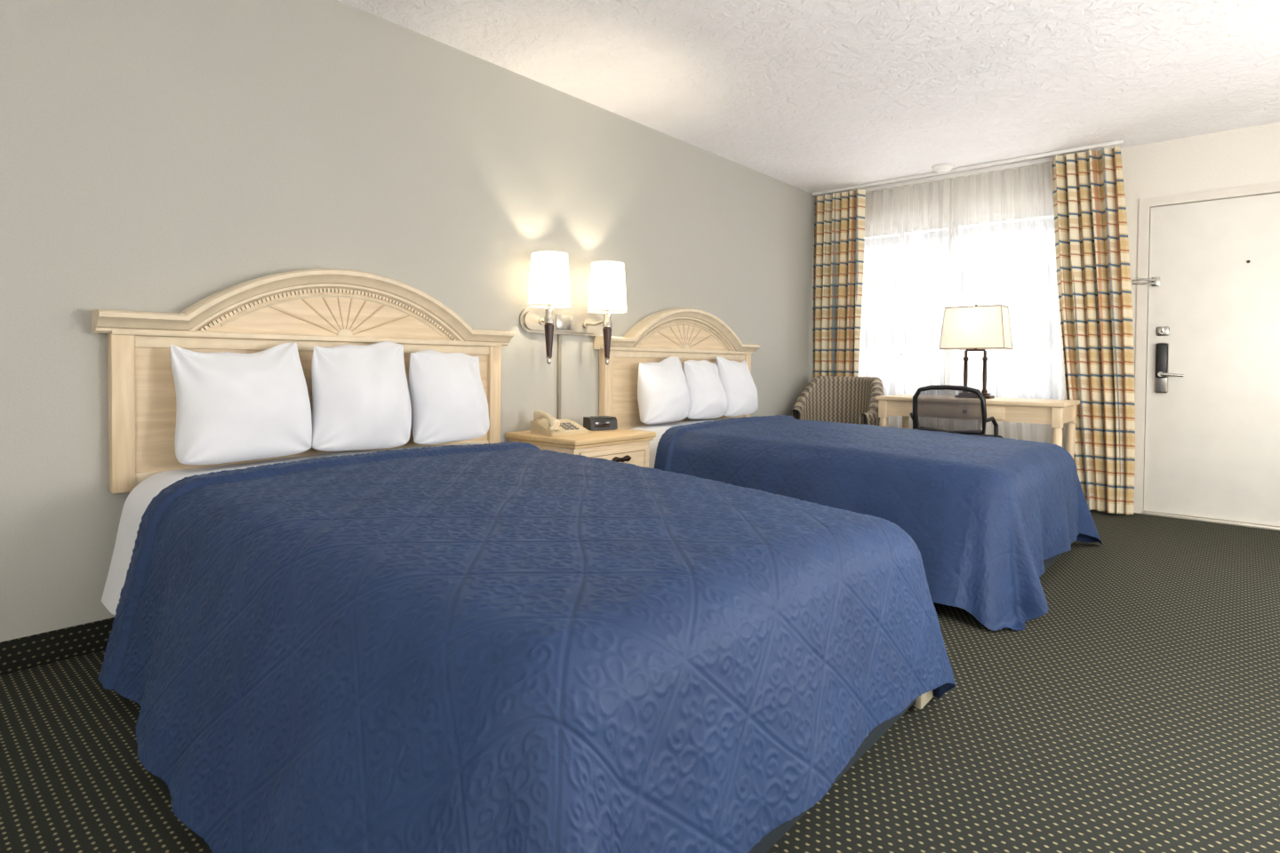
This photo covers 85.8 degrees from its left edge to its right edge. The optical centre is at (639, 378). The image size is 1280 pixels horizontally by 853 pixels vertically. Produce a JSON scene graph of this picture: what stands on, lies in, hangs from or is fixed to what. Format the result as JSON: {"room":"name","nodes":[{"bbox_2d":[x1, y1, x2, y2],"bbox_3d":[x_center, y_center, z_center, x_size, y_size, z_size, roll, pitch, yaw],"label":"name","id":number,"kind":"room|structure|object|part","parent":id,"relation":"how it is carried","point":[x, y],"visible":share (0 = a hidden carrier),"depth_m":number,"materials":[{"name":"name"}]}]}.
{"room":"hotel room","nodes":[
{"label":"hotel room","id":0,"kind":"room"},
{"bbox_2d":[0,0,816,642],"bbox_3d":[-1.103,-0.335,3.103,0.120,2.440,8.020,2,2,41],"label":"wall","id":1,"kind":"structure","parent":0,"point":[156,156],"depth_m":2.68,"materials":[{"name":"paint"}]},
{"bbox_2d":[0,617,114,675],"bbox_3d":[-1.067,0.836,3.078,0.012,0.100,8.008,2,2,41],"label":"baseboard","id":2,"kind":"structure","parent":1,"relation":"attached to","point":[22,653],"depth_m":2.17,"materials":[{"name":"carpet"}]},
{"bbox_2d":[91,268,514,494],"bbox_3d":[-1.201,-0.036,2.820,0.108,0.812,1.640,2,2,41],"label":"headboard","id":3,"kind":"object","parent":1,"relation":"attached to","point":[323,308],"visible":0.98,"depth_m":2.58,"materials":[{"name":"brown wood"}]},
{"bbox_3d":[-1.715,0.106,2.279,0.054,0.540,0.065,2,2,41],"label":"post","id":4,"kind":"part","parent":3,"relation":"part of","materials":[{"name":"brown wood"}]},
{"bbox_3d":[-1.199,-0.298,2.815,0.108,0.287,1.640,2,2,41],"label":"crown moulding","id":5,"kind":"part","parent":3,"relation":"part of","materials":[{"name":"brown wood"}]},
{"bbox_3d":[-1.220,0.093,2.838,0.062,0.532,1.560,2,2,41],"label":"rail","id":6,"kind":"part","parent":3,"relation":"part of","materials":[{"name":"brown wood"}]},
{"bbox_3d":[-1.231,0.094,2.848,0.032,0.530,1.460,2,2,41],"label":"panel","id":7,"kind":"part","parent":3,"relation":"part of","materials":[{"name":"brown wood"}]},
{"bbox_3d":[-1.212,-0.269,2.827,0.003,0.198,1.078,2,2,41],"label":"fan panel","id":8,"kind":"part","parent":3,"relation":"part of","materials":[{"name":"brown wood"}]},
{"bbox_3d":[-1.207,-0.266,2.822,0.010,0.197,1.049,2,2,41],"label":"dentil trim","id":9,"kind":"part","parent":3,"relation":"part of","materials":[{"name":"brown wood"}]},
{"bbox_3d":[-0.730,0.092,3.403,0.054,0.540,0.065,2,2,41],"label":"post","id":10,"kind":"part","parent":3,"relation":"part of","materials":[{"name":"brown wood"}]},
{"bbox_2d":[557,334,561,419],"bbox_3d":[-0.442,0.008,3.764,0.015,0.500,0.020,2,2,41],"label":"cord cover","id":11,"kind":"object","parent":1,"relation":"attached to","point":[559,336],"visible":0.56,"depth_m":3.76,"materials":[{"name":"grey plastic"}]},
{"bbox_2d":[519,250,626,365],"bbox_3d":[-0.339,-0.357,3.680,0.266,0.565,0.642,2,2,41],"label":"wall lamp","id":12,"kind":"object","parent":1,"relation":"attached to","point":[549,285],"visible":1,"depth_m":3.67,"materials":[{"name":"white fabric"}]},
{"bbox_3d":[-0.495,-0.316,3.577,0.044,0.067,0.165,0,1,-19],"label":"arm","id":13,"kind":"part","parent":12,"relation":"part of","materials":[{"name":"silver metal"}]},
{"bbox_3d":[-0.460,-0.502,3.501,0.216,0.266,0.216,2,2,41],"label":"lamp shade","id":14,"kind":"part","parent":12,"relation":"part of","materials":[{"name":"white fabric"}]},
{"bbox_3d":[-0.461,-0.370,3.504,0.217,0.006,0.217,2,2,41],"label":"shade trim","id":15,"kind":"part","parent":12,"relation":"part of","materials":[{"name":"white fabric"}]},
{"bbox_3d":[-0.459,-0.634,3.498,0.182,0.006,0.182,2,2,41],"label":"shade trim","id":16,"kind":"part","parent":12,"relation":"part of","materials":[{"name":"white fabric"}]},
{"bbox_2d":[556,314,573,330],"bbox_3d":[-0.410,-0.307,3.759,0.006,0.080,0.120,2,2,41],"label":"switch plate","id":17,"kind":"object","parent":12,"relation":"attached to","point":[564,322],"depth_m":3.76,"materials":[{"name":"silver metal"}]},
{"bbox_3d":[-0.249,-0.319,3.850,0.150,0.067,0.046,1,1,28],"label":"arm","id":18,"kind":"part","parent":12,"relation":"part of","materials":[{"name":"silver metal"}]},
{"bbox_3d":[-0.181,-0.374,3.823,0.217,0.006,0.217,2,2,41],"label":"shade trim","id":19,"kind":"part","parent":12,"relation":"part of","materials":[{"name":"white fabric"}]},
{"bbox_3d":[-0.180,-0.506,3.821,0.216,0.266,0.216,2,2,41],"label":"lamp shade","id":20,"kind":"part","parent":12,"relation":"part of","materials":[{"name":"white fabric"}]},
{"bbox_3d":[-0.178,-0.638,3.818,0.182,0.006,0.182,2,2,41],"label":"shade trim","id":21,"kind":"part","parent":12,"relation":"part of","materials":[{"name":"white fabric"}]},
{"bbox_2d":[593,307,759,429],"bbox_3d":[0.314,-0.058,4.550,0.108,0.812,1.640,2,2,41],"label":"headboard","id":22,"kind":"object","parent":1,"relation":"attached to","point":[686,333],"visible":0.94,"depth_m":4.30,"materials":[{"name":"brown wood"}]},
{"bbox_3d":[-0.200,0.085,4.008,0.054,0.540,0.065,2,2,41],"label":"post","id":23,"kind":"part","parent":22,"relation":"part of","materials":[{"name":"brown wood"}]},
{"bbox_3d":[0.317,-0.320,4.545,0.108,0.287,1.640,2,2,41],"label":"crown moulding","id":24,"kind":"part","parent":22,"relation":"part of","materials":[{"name":"brown wood"}]},
{"bbox_3d":[0.285,0.073,4.578,0.032,0.530,1.460,2,2,41],"label":"panel","id":25,"kind":"part","parent":22,"relation":"part of","materials":[{"name":"brown wood"}]},
{"bbox_3d":[0.296,0.072,4.568,0.062,0.532,1.560,2,2,41],"label":"rail","id":26,"kind":"part","parent":22,"relation":"part of","materials":[{"name":"brown wood"}]},
{"bbox_3d":[0.303,-0.291,4.557,0.003,0.198,1.078,2,2,41],"label":"fan panel","id":27,"kind":"part","parent":22,"relation":"part of","materials":[{"name":"brown wood"}]},
{"bbox_3d":[0.309,-0.288,4.552,0.010,0.197,1.049,2,2,41],"label":"dentil trim","id":28,"kind":"part","parent":22,"relation":"part of","materials":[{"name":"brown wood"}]},
{"bbox_3d":[0.785,0.071,5.133,0.054,0.540,0.065,2,2,41],"label":"post","id":29,"kind":"part","parent":22,"relation":"part of","materials":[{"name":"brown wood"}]},
{"bbox_2d":[0,509,1279,852],"bbox_3d":[0.417,0.975,1.788,4.190,0.100,8.260,2,2,41],"label":"floor","id":30,"kind":"structure","parent":0,"point":[1140,713],"depth_m":1.77,"materials":[{"name":"carpet"}]},
{"bbox_2d":[101,442,932,852],"bbox_3d":[-0.417,0.612,2.091,2.073,0.600,1.572,2,2,41],"label":"bed","id":31,"kind":"object","parent":30,"relation":"on","point":[138,500],"visible":0.16,"depth_m":2.14,"materials":[{"name":"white fabric"}]},
{"bbox_2d":[170,343,311,465],"bbox_3d":[-1.394,0.079,2.433,0.266,0.424,0.436,2,2,41],"label":"pillow","id":32,"kind":"object","parent":31,"relation":"on","point":[232,407],"visible":1,"depth_m":2.34,"materials":[{"name":"white fabric"}]},
{"bbox_2d":[311,341,411,451],"bbox_3d":[-1.107,0.066,2.757,0.378,0.439,0.301,0,1,-24],"label":"pillow","id":33,"kind":"object","parent":31,"relation":"on","point":[361,400],"visible":1,"depth_m":2.65,"materials":[{"name":"white fabric"}]},
{"bbox_2d":[408,350,489,444],"bbox_3d":[-0.845,0.078,3.059,0.255,0.410,0.378,2,2,41],"label":"pillow","id":34,"kind":"object","parent":31,"relation":"on","point":[449,404],"visible":0.96,"depth_m":2.95,"materials":[{"name":"white fabric"}]},
{"bbox_2d":[98,441,956,852],"bbox_3d":[-0.308,0.599,1.923,1.912,0.622,1.776,2,2,41],"label":"bedspread","id":35,"kind":"object","parent":31,"relation":"on","point":[508,647],"visible":1,"depth_m":1.27,"materials":[{"name":"blue fabric"}]},
{"bbox_2d":[505,425,655,467],"bbox_3d":[-0.299,0.579,3.540,0.522,0.610,0.580,2,2,41],"label":"nightstand","id":36,"kind":"object","parent":30,"relation":"on","point":[630,446],"visible":0.34,"depth_m":3.37,"materials":[{"name":"brown wood"}]},
{"bbox_2d":[530,410,589,436],"bbox_3d":[-0.401,0.218,3.439,0.215,0.113,0.236,0,1,-35],"label":"telephone","id":37,"kind":"object","parent":36,"relation":"on","point":[550,427],"visible":1,"depth_m":3.40,"materials":[{"name":"beige plastic"}]},
{"bbox_2d":[583,416,617,431],"bbox_3d":[-0.212,0.236,3.678,0.156,0.071,0.106,0,1,-29],"label":"clock radio","id":38,"kind":"object","parent":36,"relation":"on","point":[592,423],"visible":0.99,"depth_m":3.64,"materials":[{"name":"black plastic"}]},
{"bbox_3d":[-0.122,0.431,3.383,0.016,0.175,0.480,2,2,41],"label":"drawer","id":39,"kind":"part","parent":36,"relation":"part of","materials":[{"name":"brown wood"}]},
{"bbox_3d":[-0.091,0.397,3.396,0.027,0.032,0.138,2,2,41],"label":"handle","id":40,"kind":"part","parent":36,"relation":"part of","materials":[{"name":"brown metal"}]},
{"bbox_2d":[788,376,884,426],"bbox_3d":[1.510,0.424,5.319,0.706,0.878,0.683,2,2,41],"label":"armchair","id":41,"kind":"object","parent":30,"relation":"on","point":[852,400],"visible":0.37,"depth_m":5.52,"materials":[{"name":"fabric"}]},
{"bbox_2d":[630,416,1072,570],"bbox_3d":[1.112,0.590,3.849,2.055,0.599,1.550,2,2,41],"label":"bed","id":42,"kind":"object","parent":30,"relation":"on","point":[660,429],"visible":0.13,"depth_m":3.92,"materials":[{"name":"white fabric"}]},
{"bbox_2d":[637,356,690,423],"bbox_3d":[0.143,0.066,4.185,0.271,0.407,0.411,2,2,41],"label":"pillow","id":43,"kind":"object","parent":42,"relation":"on","point":[663,394],"visible":1,"depth_m":4.06,"materials":[{"name":"white fabric"}]},
{"bbox_2d":[681,360,727,419],"bbox_3d":[0.414,0.071,4.488,0.276,0.388,0.387,2,2,41],"label":"pillow","id":44,"kind":"object","parent":42,"relation":"on","point":[708,396],"visible":0.85,"depth_m":4.38,"materials":[{"name":"white fabric"}]},
{"bbox_2d":[715,356,758,416],"bbox_3d":[0.674,0.054,4.789,0.258,0.413,0.383,2,2,41],"label":"pillow","id":45,"kind":"object","parent":42,"relation":"on","point":[739,386],"visible":0.84,"depth_m":4.67,"materials":[{"name":"white fabric"}]},
{"bbox_2d":[654,415,1102,631],"bbox_3d":[1.225,0.578,3.674,1.931,0.620,1.811,2,2,41],"label":"bedspread","id":46,"kind":"object","parent":42,"relation":"on","point":[983,516],"visible":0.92,"depth_m":3.00,"materials":[{"name":"blue fabric"}]},
{"bbox_2d":[909,384,1003,438],"bbox_3d":[2.105,0.461,4.542,0.526,0.847,0.558,2,2,41],"label":"desk chair","id":47,"kind":"object","parent":30,"relation":"on","point":[919,415],"visible":0.49,"depth_m":4.34,"materials":[{"name":"black plastic"}]},
{"bbox_3d":[1.837,0.331,4.578,0.070,0.215,0.161,2,2,41],"label":"armrest","id":48,"kind":"part","parent":47,"relation":"part of","materials":[{"name":"black plastic"}]},
{"bbox_3d":[2.116,0.404,4.553,0.440,0.060,0.410,2,2,41],"label":"seat","id":49,"kind":"part","parent":47,"relation":"part of","materials":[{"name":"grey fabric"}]},
{"bbox_3d":[2.180,0.340,4.278,0.070,0.215,0.161,2,2,41],"label":"armrest","id":50,"kind":"part","parent":47,"relation":"part of","materials":[{"name":"black plastic"}]},
{"bbox_2d":[875,394,1079,458],"bbox_3d":[2.250,0.507,4.656,1.150,0.752,0.520,2,2,41],"label":"desk","id":51,"kind":"object","parent":30,"relation":"on","point":[1054,412],"visible":0.68,"depth_m":4.36,"materials":[{"name":"brown wood"}]},
{"bbox_3d":[1.710,0.512,4.844,0.056,0.725,0.056,2,2,41],"label":"leg","id":52,"kind":"part","parent":51,"relation":"part of","materials":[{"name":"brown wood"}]},
{"bbox_3d":[1.993,0.508,5.167,0.056,0.725,0.056,2,2,41],"label":"leg","id":53,"kind":"part","parent":51,"relation":"part of","materials":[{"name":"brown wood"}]},
{"bbox_3d":[2.097,0.212,4.473,0.490,0.077,0.012,2,2,41],"label":"drawer","id":54,"kind":"part","parent":51,"relation":"part of","materials":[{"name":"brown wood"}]},
{"bbox_2d":[939,304,1012,399],"bbox_3d":[2.269,-0.184,4.657,0.408,0.630,0.208,2,2,41],"label":"desk lamp","id":55,"kind":"object","parent":51,"relation":"on","point":[976,328],"visible":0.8,"depth_m":4.59,"materials":[{"name":"white fabric"}]},
{"bbox_3d":[2.271,-0.342,4.654,0.400,0.280,0.200,2,2,41],"label":"lamp shade","id":56,"kind":"part","parent":55,"relation":"part of","materials":[{"name":"white fabric"}]},
{"bbox_3d":[2.271,-0.342,4.654,0.408,0.284,0.208,2,2,41],"label":"shade trim","id":57,"kind":"part","parent":55,"relation":"part of","materials":[{"name":"beige fabric"}]},
{"bbox_3d":[2.507,0.533,4.146,0.056,0.725,0.056,2,2,41],"label":"leg","id":58,"kind":"part","parent":51,"relation":"part of","materials":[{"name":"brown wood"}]},
{"bbox_3d":[2.790,0.529,4.469,0.056,0.725,0.056,2,2,41],"label":"leg","id":59,"kind":"part","parent":51,"relation":"part of","materials":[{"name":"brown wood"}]},
{"bbox_2d":[338,0,1279,196],"bbox_3d":[0.439,-1.564,1.737,4.190,0.100,8.260,2,2,41],"label":"ceiling","id":60,"kind":"structure","parent":0,"point":[810,96],"depth_m":3.41,"materials":[{"name":"white paint"}]},
{"bbox_2d":[932,163,954,173],"bbox_3d":[2.234,-1.544,5.070,0.156,0.041,0.156,2,2,41],"label":"smoke detector","id":61,"kind":"object","parent":60,"relation":"attached to","point":[941,168],"visible":1,"depth_m":5.03,"materials":[{"name":"white plastic"}]},
{"bbox_2d":[818,150,1088,196],"bbox_3d":[2.302,-1.552,5.330,1.980,0.033,0.020,2,2,41],"label":"track","id":62,"kind":"object","parent":60,"relation":"attached to","point":[1046,159],"visible":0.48,"depth_m":5.20,"materials":[{"name":"white plastic"}]},
{"bbox_2d":[858,179,944,429],"bbox_3d":[2.090,-0.361,5.528,0.718,2.350,0.059,2,2,41],"label":"sheer curtain","id":63,"kind":"object","parent":62,"relation":"hanging from","point":[940,214],"visible":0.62,"depth_m":5.49,"materials":[{"name":"white fabric"}]},
{"bbox_2d":[949,162,1066,443],"bbox_3d":[2.700,-0.345,4.995,0.869,2.350,0.055,2,2,42],"label":"sheer curtain","id":64,"kind":"object","parent":62,"relation":"hanging from","point":[997,281],"visible":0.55,"depth_m":5.02,"materials":[{"name":"white fabric"}]},
{"bbox_2d":[812,139,1123,195],"bbox_3d":[2.299,-1.554,5.166,2.190,0.023,0.020,2,2,41],"label":"track","id":65,"kind":"object","parent":60,"relation":"attached to","point":[1121,141],"visible":0.94,"depth_m":4.99,"materials":[{"name":"white plastic"}]},
{"bbox_2d":[812,189,865,378],"bbox_3d":[1.644,-0.355,5.764,0.445,2.380,0.125,2,2,41],"label":"curtain","id":66,"kind":"object","parent":65,"relation":"hanging from","point":[839,219],"visible":0.72,"depth_m":5.73,"materials":[{"name":"multicoloured fabric"}]},
{"bbox_2d":[1051,145,1135,514],"bbox_3d":[2.996,-0.319,4.577,0.508,2.380,0.123,2,2,41],"label":"curtain","id":67,"kind":"object","parent":65,"relation":"hanging from","point":[1092,242],"visible":0.98,"depth_m":4.54,"materials":[{"name":"multicoloured fabric"}]},
{"bbox_2d":[864,121,1279,449],"bbox_3d":[3.110,-0.333,4.823,4.190,2.440,0.120,2,2,41],"label":"wall","id":68,"kind":"structure","parent":0,"point":[1247,156],"depth_m":4.52,"materials":[{"name":"beige paint"}]},
{"bbox_2d":[1130,192,1279,526],"bbox_3d":[3.641,-0.117,4.259,1.019,2.000,0.133,2,2,41],"label":"door","id":69,"kind":"structure","parent":68,"relation":"in","point":[1212,432],"depth_m":4.32,"materials":[{"name":"beige paint"}]},
{"bbox_3d":[3.399,-0.069,4.486,0.070,0.330,0.026,2,2,41],"label":"lock plate","id":70,"kind":"part","parent":69,"relation":"part of","materials":[{"name":"silver metal"}]},
{"bbox_3d":[3.407,-0.027,4.421,0.132,0.032,0.067,2,2,41],"label":"handle","id":71,"kind":"part","parent":69,"relation":"part of","materials":[{"name":"silver metal"}]},
{"bbox_2d":[1133,182,1279,513],"bbox_3d":[3.721,-0.137,4.275,1.040,2.080,0.122,2,2,41],"label":"trim","id":72,"kind":"structure","parent":68,"relation":"attached to","point":[1145,204],"depth_m":4.54,"materials":[{"name":"beige paint"}]},
{"bbox_2d":[1142,510,1279,530],"bbox_3d":[3.703,0.894,4.285,0.926,0.018,0.130,2,2,41],"label":"trim","id":73,"kind":"structure","parent":68,"relation":"attached to","point":[1149,513],"depth_m":4.31,"materials":[{"name":"wood"}]},
{"label":"outside","id":74,"kind":"structure","parent":0,"visible":0},
{"bbox_2d":[859,208,1064,399],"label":"window","id":75,"kind":"structure","parent":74,"point":[1023,267],"depth_m":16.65,"materials":[{"name":"glass"}]},
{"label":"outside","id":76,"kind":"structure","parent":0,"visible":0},
{"bbox_3d":[3.750,0.948,5.555,16.000,0.100,1.760,2,2,41],"label":"floor","id":77,"kind":"structure","parent":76,"visible":0},
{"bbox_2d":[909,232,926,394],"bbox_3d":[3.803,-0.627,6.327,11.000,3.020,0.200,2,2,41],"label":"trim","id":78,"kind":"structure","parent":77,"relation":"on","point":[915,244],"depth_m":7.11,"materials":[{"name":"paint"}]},
{"bbox_2d":[863,358,1056,399],"bbox_3d":[3.857,0.286,6.423,11.010,0.950,0.060,2,2,41],"label":"balcony railing","id":79,"kind":"object","parent":77,"relation":"on","point":[1025,361],"visible":0.06,"depth_m":6.73,"materials":[{"name":"white metal"}]},
{"bbox_3d":[3.861,0.287,6.420,11.000,0.950,0.060,2,2,41],"label":"rail","id":80,"kind":"part","parent":79,"relation":"part of","materials":[{"name":"white"}]}
]}

